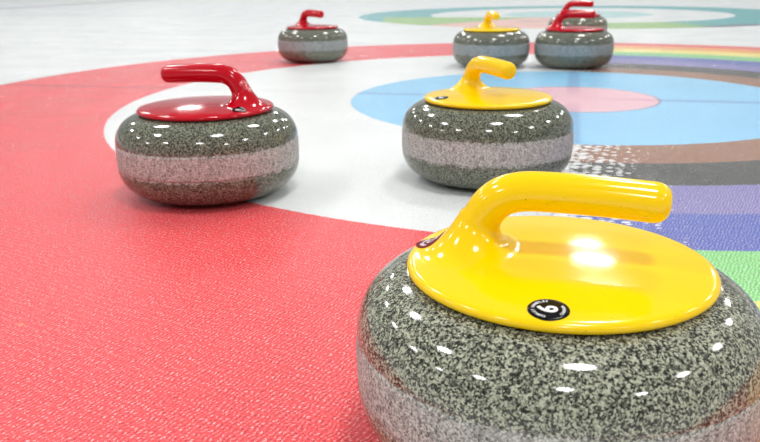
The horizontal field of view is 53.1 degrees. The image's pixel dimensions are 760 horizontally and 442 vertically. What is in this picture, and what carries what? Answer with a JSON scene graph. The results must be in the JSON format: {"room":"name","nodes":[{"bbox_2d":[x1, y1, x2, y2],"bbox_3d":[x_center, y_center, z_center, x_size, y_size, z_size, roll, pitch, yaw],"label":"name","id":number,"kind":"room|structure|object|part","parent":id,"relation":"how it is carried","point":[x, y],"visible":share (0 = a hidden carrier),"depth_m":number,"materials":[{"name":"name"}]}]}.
{"room":"ice rink","nodes":[
{"label":"ice rink","id":0,"kind":"room"},
{"bbox_2d":[0,0,759,441],"bbox_3d":[-0.025,-1.990,7.238,32.000,0.001,33.000,-1,18,0],"label":"floor","id":1,"kind":"structure","parent":0,"point":[126,316],"depth_m":1.20,"materials":[{"name":"red ice"}]},
{"bbox_2d":[115,64,298,205],"bbox_3d":[-0.271,-0.145,1.195,0.282,0.202,0.282,-14,22,-35],"label":"stone","id":2,"kind":"object","parent":1,"relation":"on","point":[238,147],"visible":1,"depth_m":1.10,"materials":[{"name":"stone"}]},
{"bbox_3d":[-0.271,-0.191,1.180,0.209,0.037,0.209,4,18,14],"label":"handle","id":3,"kind":"part","parent":2,"relation":"part of","materials":[{"name":"red plastic"}]},
{"bbox_2d":[278,9,347,62],"bbox_3d":[-0.272,-0.749,3.067,0.282,0.202,0.282,2,18,7],"label":"stone","id":4,"kind":"object","parent":1,"relation":"on","point":[301,42],"visible":1,"depth_m":2.97,"materials":[{"name":"stone"}]},
{"bbox_3d":[-0.272,-0.795,3.052,0.209,0.037,0.209,-15,23,-38],"label":"handle","id":5,"kind":"part","parent":4,"relation":"part of","materials":[{"name":"red plastic"}]},
{"bbox_2d":[402,56,573,189],"bbox_3d":[0.177,-0.170,1.258,0.282,0.200,0.282,3,18,13],"label":"stone","id":6,"kind":"object","parent":1,"relation":"on","point":[468,134],"visible":0.97,"depth_m":1.16,"materials":[{"name":"stone"}]},
{"bbox_3d":[0.176,-0.218,1.243,0.209,0.038,0.209,-8,19,-21],"label":"handle","id":7,"kind":"part","parent":6,"relation":"part of","materials":[{"name":"yellow plastic"}]},
{"bbox_2d":[453,11,529,65],"bbox_3d":[0.411,-0.674,2.813,0.282,0.200,0.282,-10,20,-26],"label":"stone","id":8,"kind":"object","parent":1,"relation":"on","point":[510,44],"visible":0.91,"depth_m":2.72,"materials":[{"name":"stone"}]},
{"bbox_3d":[0.410,-0.722,2.797,0.209,0.038,0.209,-3,18,-7],"label":"handle","id":9,"kind":"part","parent":8,"relation":"part of","materials":[{"name":"yellow plastic"}]},
{"bbox_2d":[356,171,759,441],"bbox_3d":[0.124,0.063,0.538,0.282,0.199,0.282,6,19,21],"label":"stone","id":10,"kind":"object","parent":1,"relation":"on","point":[494,326],"visible":1,"depth_m":0.45,"materials":[{"name":"stone"}]},
{"bbox_3d":[0.123,0.015,0.523,0.209,0.038,0.209,5,19,16],"label":"handle","id":11,"kind":"part","parent":10,"relation":"part of","materials":[{"name":"yellow plastic"}]},
{"bbox_2d":[534,10,613,68],"bbox_3d":[0.706,-0.664,2.766,0.282,0.202,0.282,-14,22,-35],"label":"stone","id":12,"kind":"object","parent":1,"relation":"on","point":[558,46],"visible":1,"depth_m":2.67,"materials":[{"name":"stone"}]},
{"bbox_3d":[0.706,-0.710,2.751,0.209,0.037,0.209,2,18,10],"label":"handle","id":13,"kind":"part","parent":12,"relation":"part of","materials":[{"name":"red plastic"}]},
{"bbox_2d":[548,1,607,30],"bbox_3d":[0.961,-0.965,3.691,0.282,0.202,0.282,8,20,25],"label":"stone","id":14,"kind":"object","parent":1,"relation":"on","point":[598,21],"visible":0.48,"depth_m":3.60,"materials":[{"name":"stone"}]}
]}

